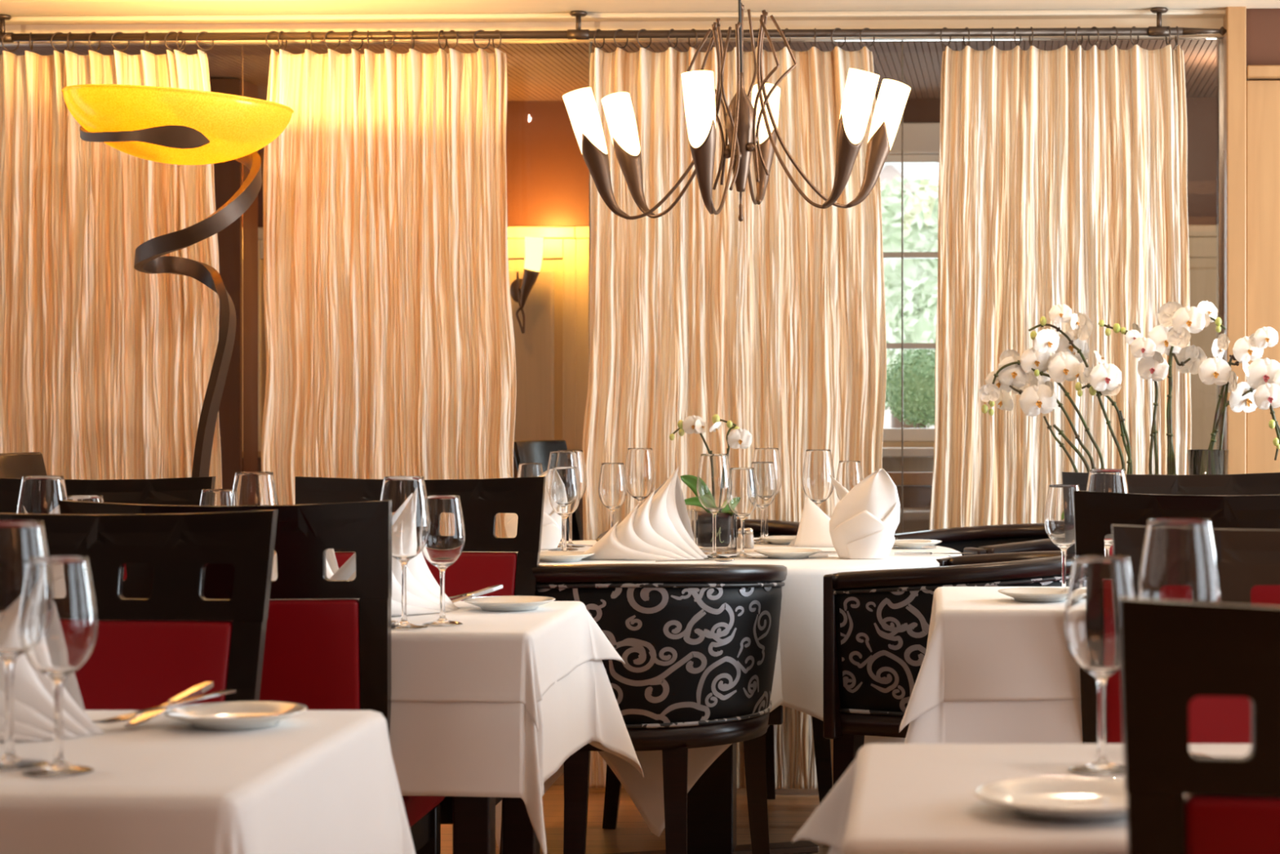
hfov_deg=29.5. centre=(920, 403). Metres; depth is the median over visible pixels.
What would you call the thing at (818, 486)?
wine glass
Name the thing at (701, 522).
potted orchid
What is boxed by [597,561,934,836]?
tablecloth
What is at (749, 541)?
pepper shaker
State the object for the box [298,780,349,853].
tablecloth
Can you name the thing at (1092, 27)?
curtain ring
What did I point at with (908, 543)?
plate
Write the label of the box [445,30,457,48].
curtain ring
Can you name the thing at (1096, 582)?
wine glass
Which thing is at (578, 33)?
curtain rod
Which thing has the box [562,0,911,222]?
chandelier
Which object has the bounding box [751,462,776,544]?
wine glass
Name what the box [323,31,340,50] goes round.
curtain ring
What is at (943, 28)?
curtain ring
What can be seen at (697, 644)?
barrel armchair
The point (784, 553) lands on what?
plate
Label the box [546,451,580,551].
wine glass
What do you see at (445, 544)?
wine glass
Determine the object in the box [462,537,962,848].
tablecloth
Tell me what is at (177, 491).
dining chair
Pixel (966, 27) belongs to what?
curtain ring
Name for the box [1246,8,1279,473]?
wall
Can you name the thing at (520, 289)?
wall sconce
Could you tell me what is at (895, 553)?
table knife
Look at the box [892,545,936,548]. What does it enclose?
table knife
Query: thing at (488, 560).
dining chair
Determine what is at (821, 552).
table knife
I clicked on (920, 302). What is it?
leafy tree
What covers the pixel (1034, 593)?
plate
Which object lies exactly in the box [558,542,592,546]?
fork
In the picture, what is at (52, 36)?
curtain ring
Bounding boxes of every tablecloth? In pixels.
[0,710,415,853]
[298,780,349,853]
[389,653,644,853]
[391,600,625,730]
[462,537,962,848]
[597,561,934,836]
[791,743,1251,853]
[827,845,839,853]
[898,586,1080,732]
[903,622,1106,743]
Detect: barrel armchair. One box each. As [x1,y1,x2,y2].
[499,563,786,853]
[595,518,832,829]
[822,550,1075,787]
[893,523,1061,555]
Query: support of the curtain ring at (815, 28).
hanging from the curtain rod
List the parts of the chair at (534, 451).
rail, leg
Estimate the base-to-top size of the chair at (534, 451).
0.991 m
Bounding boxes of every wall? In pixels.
[257,96,1216,226]
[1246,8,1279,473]
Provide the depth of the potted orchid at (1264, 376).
5.94 m
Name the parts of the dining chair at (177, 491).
rail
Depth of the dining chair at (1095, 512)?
4.12 m
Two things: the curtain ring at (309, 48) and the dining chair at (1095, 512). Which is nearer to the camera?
the dining chair at (1095, 512)
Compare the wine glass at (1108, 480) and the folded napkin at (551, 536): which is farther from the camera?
the folded napkin at (551, 536)
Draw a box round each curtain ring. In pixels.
[1,32,19,52]
[29,32,33,52]
[50,31,69,52]
[66,31,74,51]
[88,31,100,51]
[110,31,128,51]
[143,31,151,51]
[164,31,182,53]
[175,31,185,51]
[195,31,213,53]
[265,31,283,50]
[277,31,287,50]
[305,31,312,49]
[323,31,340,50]
[348,30,363,50]
[367,30,368,49]
[382,30,394,49]
[411,30,414,49]
[437,30,446,49]
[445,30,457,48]
[472,30,489,49]
[492,30,501,48]
[593,29,604,48]
[613,29,627,48]
[636,29,651,48]
[667,28,677,48]
[688,28,697,48]
[709,30,722,47]
[783,28,791,47]
[814,27,816,47]
[831,27,845,47]
[859,27,875,48]
[940,27,951,47]
[963,26,969,46]
[991,26,995,45]
[1013,26,1021,45]
[1029,26,1033,45]
[1064,26,1066,45]
[1075,26,1083,45]
[1088,26,1099,46]
[1109,26,1117,46]
[1129,26,1138,45]
[1165,26,1170,45]
[1174,26,1178,47]
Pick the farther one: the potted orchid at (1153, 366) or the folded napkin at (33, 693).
the potted orchid at (1153, 366)
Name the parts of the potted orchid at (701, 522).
flower stem, flower, flower, pot, flower, flower stem, flower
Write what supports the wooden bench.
on the floor
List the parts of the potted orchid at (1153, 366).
flower, flower, flower, flower, flower stem, flower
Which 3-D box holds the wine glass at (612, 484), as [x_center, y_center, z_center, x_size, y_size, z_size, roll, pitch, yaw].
[-0.779,0.256,6.084,0.073,0.210,0.073,0,0,34]
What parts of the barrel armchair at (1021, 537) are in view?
arm post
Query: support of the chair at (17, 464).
on the floor
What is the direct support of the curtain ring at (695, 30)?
hanging from the curtain rod
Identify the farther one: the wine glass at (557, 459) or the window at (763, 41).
the window at (763, 41)
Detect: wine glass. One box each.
[0,520,49,770]
[16,475,67,513]
[18,555,97,776]
[66,494,103,502]
[199,488,232,505]
[230,471,278,505]
[380,475,430,629]
[422,494,465,626]
[516,462,542,477]
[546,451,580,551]
[549,466,580,551]
[557,449,586,547]
[598,462,626,527]
[624,448,655,506]
[696,453,732,559]
[728,467,758,557]
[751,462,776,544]
[752,448,782,541]
[802,449,834,507]
[835,460,862,498]
[1044,484,1079,599]
[1064,555,1136,774]
[1086,468,1128,555]
[1137,518,1220,755]
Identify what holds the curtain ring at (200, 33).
hanging from the curtain rod
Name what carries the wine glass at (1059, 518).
on the tablecloth at (985, 643)
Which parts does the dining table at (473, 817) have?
leg, leg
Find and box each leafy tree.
[880,174,938,428]
[885,273,937,425]
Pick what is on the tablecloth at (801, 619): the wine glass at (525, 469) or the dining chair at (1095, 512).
the wine glass at (525, 469)
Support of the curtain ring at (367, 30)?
hanging from the curtain rod
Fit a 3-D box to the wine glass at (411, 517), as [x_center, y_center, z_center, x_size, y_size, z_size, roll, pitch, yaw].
[-0.833,0.240,3.875,0.083,0.243,0.083,0,0,-41]
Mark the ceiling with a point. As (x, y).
(538, 72)
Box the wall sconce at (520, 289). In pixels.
[510,236,543,333]
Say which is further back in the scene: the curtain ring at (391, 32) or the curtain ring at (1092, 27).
the curtain ring at (391, 32)
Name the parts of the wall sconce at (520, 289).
wall plate, lamp shade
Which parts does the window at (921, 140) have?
sill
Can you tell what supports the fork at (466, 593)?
on the tablecloth at (493, 655)
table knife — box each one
[124,681,213,728]
[450,584,502,603]
[746,554,828,557]
[814,551,836,554]
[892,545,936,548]
[894,551,974,555]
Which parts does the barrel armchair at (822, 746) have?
leg, rail, leg, leg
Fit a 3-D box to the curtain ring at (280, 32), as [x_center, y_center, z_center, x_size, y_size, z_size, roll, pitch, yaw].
[-1.832,-1.038,6.897,0.004,0.064,0.056,0,0,10]
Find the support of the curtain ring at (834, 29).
hanging from the curtain rod
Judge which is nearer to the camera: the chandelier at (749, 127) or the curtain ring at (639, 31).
the chandelier at (749, 127)
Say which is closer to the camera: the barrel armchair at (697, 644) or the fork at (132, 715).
the fork at (132, 715)
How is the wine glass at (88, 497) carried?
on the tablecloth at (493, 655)
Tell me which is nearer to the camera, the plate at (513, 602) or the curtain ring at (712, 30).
the plate at (513, 602)
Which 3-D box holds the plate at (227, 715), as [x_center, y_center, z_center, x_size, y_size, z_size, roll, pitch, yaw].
[-0.770,0.353,2.703,0.156,0.017,0.156,0,0,0]
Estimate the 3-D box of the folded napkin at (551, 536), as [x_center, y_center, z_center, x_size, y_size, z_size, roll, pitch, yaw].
[-0.957,0.263,5.978,0.161,0.198,0.105,0,0,0]
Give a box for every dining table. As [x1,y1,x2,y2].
[453,795,539,853]
[604,742,818,853]
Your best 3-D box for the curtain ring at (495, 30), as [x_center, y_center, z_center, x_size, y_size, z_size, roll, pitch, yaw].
[-1.212,-1.038,6.875,0.004,0.064,0.056,0,0,-35]
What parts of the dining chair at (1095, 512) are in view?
leg, rail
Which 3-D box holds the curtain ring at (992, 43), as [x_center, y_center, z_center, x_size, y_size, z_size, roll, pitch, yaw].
[0.207,-1.037,6.822,0.004,0.064,0.056,0,0,9]
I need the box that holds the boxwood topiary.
[884,349,935,428]
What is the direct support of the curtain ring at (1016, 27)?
hanging from the curtain rod
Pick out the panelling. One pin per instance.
(552, 355)
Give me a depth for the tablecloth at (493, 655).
3.80 m
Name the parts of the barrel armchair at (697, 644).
leg, leg, rail, seat rail, leg, leg, arm post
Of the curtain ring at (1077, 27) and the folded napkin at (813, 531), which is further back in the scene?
the curtain ring at (1077, 27)
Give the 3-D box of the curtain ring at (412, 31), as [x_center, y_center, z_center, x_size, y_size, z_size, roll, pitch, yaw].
[-1.455,-1.038,6.883,0.004,0.064,0.056,0,0,-6]
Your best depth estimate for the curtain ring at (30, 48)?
6.90 m
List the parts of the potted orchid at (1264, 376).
flower, flower, flower stem, flower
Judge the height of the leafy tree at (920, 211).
2.860 m
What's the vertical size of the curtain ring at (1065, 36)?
0.064 m
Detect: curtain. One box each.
[0,49,222,488]
[261,48,515,555]
[582,46,886,789]
[928,44,1191,529]
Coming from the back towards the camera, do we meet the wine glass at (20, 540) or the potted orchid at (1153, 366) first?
the potted orchid at (1153, 366)
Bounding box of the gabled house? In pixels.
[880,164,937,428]
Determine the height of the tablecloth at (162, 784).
0.330 m
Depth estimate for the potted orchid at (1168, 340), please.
5.97 m
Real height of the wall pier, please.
2.260 m
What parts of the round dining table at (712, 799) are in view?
foot plate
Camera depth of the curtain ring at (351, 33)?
6.88 m
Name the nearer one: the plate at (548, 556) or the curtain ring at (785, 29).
the plate at (548, 556)
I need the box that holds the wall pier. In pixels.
[209,79,257,488]
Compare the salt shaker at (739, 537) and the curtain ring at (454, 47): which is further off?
the curtain ring at (454, 47)
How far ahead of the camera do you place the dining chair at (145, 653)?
3.36 m
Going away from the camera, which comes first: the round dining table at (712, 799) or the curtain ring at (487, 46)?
the round dining table at (712, 799)
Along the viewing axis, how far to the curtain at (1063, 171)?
6.81 m
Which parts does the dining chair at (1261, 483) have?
leg, rail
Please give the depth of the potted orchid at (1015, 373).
5.98 m
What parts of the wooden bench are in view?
rail, panel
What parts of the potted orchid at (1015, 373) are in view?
flower, flower, flower, flower, flower, flower, flower, flower, flower, flower, flower, flower stem, flower stem, flower, flower stem, flower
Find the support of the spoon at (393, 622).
on the tablecloth at (493, 655)
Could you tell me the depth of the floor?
6.37 m
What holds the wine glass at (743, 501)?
on the tablecloth at (801, 619)
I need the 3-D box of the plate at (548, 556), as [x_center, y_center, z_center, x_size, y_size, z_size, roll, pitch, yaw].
[-0.828,0.353,5.518,0.160,0.017,0.160,0,0,0]
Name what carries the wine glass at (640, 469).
on the tablecloth at (801, 619)
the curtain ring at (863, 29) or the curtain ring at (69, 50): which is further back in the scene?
the curtain ring at (69, 50)
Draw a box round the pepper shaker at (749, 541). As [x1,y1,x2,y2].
[745,527,754,548]
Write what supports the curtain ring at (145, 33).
hanging from the curtain rod
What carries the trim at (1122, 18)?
attached to the wall at (1263, 82)
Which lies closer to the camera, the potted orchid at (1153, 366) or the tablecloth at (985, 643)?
the tablecloth at (985, 643)
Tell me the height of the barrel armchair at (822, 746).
0.794 m
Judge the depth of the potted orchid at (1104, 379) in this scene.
5.96 m
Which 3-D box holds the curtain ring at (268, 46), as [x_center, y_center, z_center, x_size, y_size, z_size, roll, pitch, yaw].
[-1.855,-1.038,6.898,0.004,0.064,0.056,0,0,44]
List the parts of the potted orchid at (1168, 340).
flower, flower, flower stem, flower, flower stem, flower, flower, flower stem, flower, flower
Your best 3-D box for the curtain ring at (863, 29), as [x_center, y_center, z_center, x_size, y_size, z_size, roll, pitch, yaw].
[-0.150,-1.037,6.835,0.056,0.064,0.004,0,0,-42]
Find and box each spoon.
[391,620,398,624]
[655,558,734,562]
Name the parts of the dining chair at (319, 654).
rail, leg, seat frame, seat, leg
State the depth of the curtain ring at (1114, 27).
6.80 m
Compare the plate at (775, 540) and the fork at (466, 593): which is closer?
the fork at (466, 593)
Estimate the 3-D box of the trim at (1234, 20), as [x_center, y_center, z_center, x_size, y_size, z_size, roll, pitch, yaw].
[0.899,-0.018,6.897,0.054,2.265,0.240,0,0,2]
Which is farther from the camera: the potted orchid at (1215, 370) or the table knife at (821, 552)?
the potted orchid at (1215, 370)
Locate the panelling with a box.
[257,224,1216,485]
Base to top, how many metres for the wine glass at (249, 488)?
0.243 m
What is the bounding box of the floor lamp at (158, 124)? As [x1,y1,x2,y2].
[61,84,293,477]
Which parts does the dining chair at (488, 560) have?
rail, seat frame, leg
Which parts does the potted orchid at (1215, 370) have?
pot, flower stem, flower, flower, flower, flower stem, flower stem, flower, flower stem, flower, flower, flower, flower, flower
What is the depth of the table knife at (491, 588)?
4.31 m
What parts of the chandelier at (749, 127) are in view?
lamp shade, lamp shade, arm, arm, lamp shade, kinked rod, kinked rod, arm, knob, kinked rod, knob, kinked rod, arm, knob, knob, kinked rod, lamp shade, kinked rod, arm, arm, lamp shade, lamp shade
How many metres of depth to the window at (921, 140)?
9.07 m
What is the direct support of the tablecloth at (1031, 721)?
on the dining table
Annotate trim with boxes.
[0,8,1225,46]
[1216,38,1222,449]
[1222,6,1246,474]
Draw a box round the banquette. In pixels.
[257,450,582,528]
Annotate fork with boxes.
[92,688,235,723]
[448,590,477,598]
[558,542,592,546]
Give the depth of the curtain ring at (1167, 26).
6.78 m
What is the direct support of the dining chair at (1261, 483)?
on the floor
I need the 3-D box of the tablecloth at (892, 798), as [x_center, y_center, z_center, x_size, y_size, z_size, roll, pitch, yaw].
[0.573,0.442,2.292,1.456,0.159,0.720,0,0,0]
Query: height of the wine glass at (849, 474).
0.210 m
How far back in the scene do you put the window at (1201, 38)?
6.96 m
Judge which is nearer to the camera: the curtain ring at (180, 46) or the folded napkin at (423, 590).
the folded napkin at (423, 590)
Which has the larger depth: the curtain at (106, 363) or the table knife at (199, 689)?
the curtain at (106, 363)
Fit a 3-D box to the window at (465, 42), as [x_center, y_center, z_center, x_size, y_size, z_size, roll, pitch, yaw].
[-1.477,0.030,7.034,1.027,2.170,0.012,0,0,2]
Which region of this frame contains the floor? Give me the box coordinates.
[440,772,830,853]
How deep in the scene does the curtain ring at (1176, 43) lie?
6.79 m
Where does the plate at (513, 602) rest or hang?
on the tablecloth at (493, 655)
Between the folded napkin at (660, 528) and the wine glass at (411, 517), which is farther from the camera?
the folded napkin at (660, 528)
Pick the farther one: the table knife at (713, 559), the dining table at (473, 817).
the table knife at (713, 559)
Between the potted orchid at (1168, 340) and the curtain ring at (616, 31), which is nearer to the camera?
the potted orchid at (1168, 340)
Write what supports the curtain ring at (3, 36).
hanging from the curtain rod
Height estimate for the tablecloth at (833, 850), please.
0.383 m
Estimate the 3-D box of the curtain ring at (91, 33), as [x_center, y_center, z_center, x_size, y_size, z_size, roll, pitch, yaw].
[-2.380,-1.038,6.917,0.004,0.064,0.056,0,0,16]
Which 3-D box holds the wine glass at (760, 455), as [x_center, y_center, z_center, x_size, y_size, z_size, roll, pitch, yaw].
[-0.405,0.240,6.331,0.083,0.243,0.083,0,0,41]
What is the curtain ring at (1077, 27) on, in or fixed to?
hanging from the curtain rod
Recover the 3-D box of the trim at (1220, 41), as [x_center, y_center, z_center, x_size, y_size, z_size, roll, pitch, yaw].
[0.867,0.030,6.933,0.016,2.170,0.070,0,0,2]
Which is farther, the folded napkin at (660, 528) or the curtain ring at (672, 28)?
the curtain ring at (672, 28)
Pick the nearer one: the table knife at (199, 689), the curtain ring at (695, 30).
the table knife at (199, 689)
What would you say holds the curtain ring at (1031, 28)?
hanging from the curtain rod
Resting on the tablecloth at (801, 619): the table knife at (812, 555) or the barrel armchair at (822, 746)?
the table knife at (812, 555)
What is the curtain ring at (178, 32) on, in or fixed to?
hanging from the curtain rod
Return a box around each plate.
[163,701,307,729]
[463,595,555,610]
[539,551,595,561]
[754,547,822,558]
[759,535,796,544]
[893,538,942,548]
[974,776,1125,821]
[997,586,1068,601]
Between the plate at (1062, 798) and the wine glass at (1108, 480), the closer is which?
the plate at (1062, 798)
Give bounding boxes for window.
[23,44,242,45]
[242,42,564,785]
[589,40,903,533]
[882,122,939,457]
[906,38,1217,40]
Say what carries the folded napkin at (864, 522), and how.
on the tablecloth at (801, 619)
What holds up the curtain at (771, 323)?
hanging from the curtain ring at (863, 29)
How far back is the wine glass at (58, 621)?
2.33 m
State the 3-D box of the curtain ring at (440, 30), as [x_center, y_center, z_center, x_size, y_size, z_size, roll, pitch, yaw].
[-1.369,-1.038,6.880,0.004,0.064,0.056,0,0,13]
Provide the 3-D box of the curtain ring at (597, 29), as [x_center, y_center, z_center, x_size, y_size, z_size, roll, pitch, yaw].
[-0.917,-1.038,6.864,0.004,0.064,0.056,0,0,24]
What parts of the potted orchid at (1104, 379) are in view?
flower, flower, flower, flower, flower, flower, flower, flower, flower, flower, flower stem, flower, flower stem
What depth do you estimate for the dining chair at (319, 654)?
3.72 m
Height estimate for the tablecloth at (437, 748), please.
0.361 m
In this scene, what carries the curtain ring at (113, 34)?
hanging from the curtain rod
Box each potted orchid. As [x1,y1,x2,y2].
[669,413,752,554]
[978,342,1105,472]
[1028,303,1133,474]
[1097,320,1168,474]
[1147,300,1226,475]
[1186,326,1278,475]
[1245,357,1279,460]
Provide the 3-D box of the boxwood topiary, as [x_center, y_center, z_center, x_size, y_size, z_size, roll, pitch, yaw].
[0.009,0.158,10.402,0.357,0.815,0.352,0,0,0]
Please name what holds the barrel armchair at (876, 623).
on the floor
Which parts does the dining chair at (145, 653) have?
rail, leg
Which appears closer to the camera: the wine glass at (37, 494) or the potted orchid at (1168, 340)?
the wine glass at (37, 494)
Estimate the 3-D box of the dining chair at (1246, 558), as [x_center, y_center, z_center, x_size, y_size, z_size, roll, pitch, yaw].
[0.492,0.632,2.707,0.510,0.965,0.594,0,0,0]
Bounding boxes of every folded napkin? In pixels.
[0,653,105,741]
[271,548,338,580]
[320,551,458,616]
[504,471,561,549]
[582,466,707,559]
[787,493,833,546]
[828,468,900,559]
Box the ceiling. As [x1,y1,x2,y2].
[0,0,1279,101]
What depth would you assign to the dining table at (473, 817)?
3.85 m
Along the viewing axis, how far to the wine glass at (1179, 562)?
2.41 m
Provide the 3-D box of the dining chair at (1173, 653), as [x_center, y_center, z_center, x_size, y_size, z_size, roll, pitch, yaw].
[0.409,0.632,2.108,0.510,0.965,0.594,0,0,0]
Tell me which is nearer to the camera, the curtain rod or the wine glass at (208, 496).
the wine glass at (208, 496)
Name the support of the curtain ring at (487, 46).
hanging from the curtain rod
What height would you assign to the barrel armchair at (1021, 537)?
0.794 m
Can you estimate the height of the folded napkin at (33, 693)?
0.183 m
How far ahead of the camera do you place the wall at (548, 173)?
9.13 m
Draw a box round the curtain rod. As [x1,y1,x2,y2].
[0,7,1226,42]
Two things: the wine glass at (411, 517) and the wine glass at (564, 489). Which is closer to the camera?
the wine glass at (411, 517)
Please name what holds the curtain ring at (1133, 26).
hanging from the curtain rod
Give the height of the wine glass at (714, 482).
0.243 m
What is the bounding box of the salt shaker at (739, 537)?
[737,528,745,548]
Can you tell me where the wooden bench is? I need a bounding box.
[886,471,933,533]
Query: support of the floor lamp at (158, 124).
on the floor
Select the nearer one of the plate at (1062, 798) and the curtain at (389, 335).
the plate at (1062, 798)
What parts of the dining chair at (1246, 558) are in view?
rail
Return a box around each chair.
[0,452,47,478]
[0,475,215,580]
[0,509,278,710]
[58,499,444,853]
[295,475,546,824]
[513,440,583,541]
[1062,471,1279,555]
[1073,489,1279,743]
[1111,524,1279,743]
[1118,596,1279,853]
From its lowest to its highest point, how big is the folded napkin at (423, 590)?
0.216 m
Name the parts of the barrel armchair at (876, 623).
arm post, leg, seat rail, arm post, rail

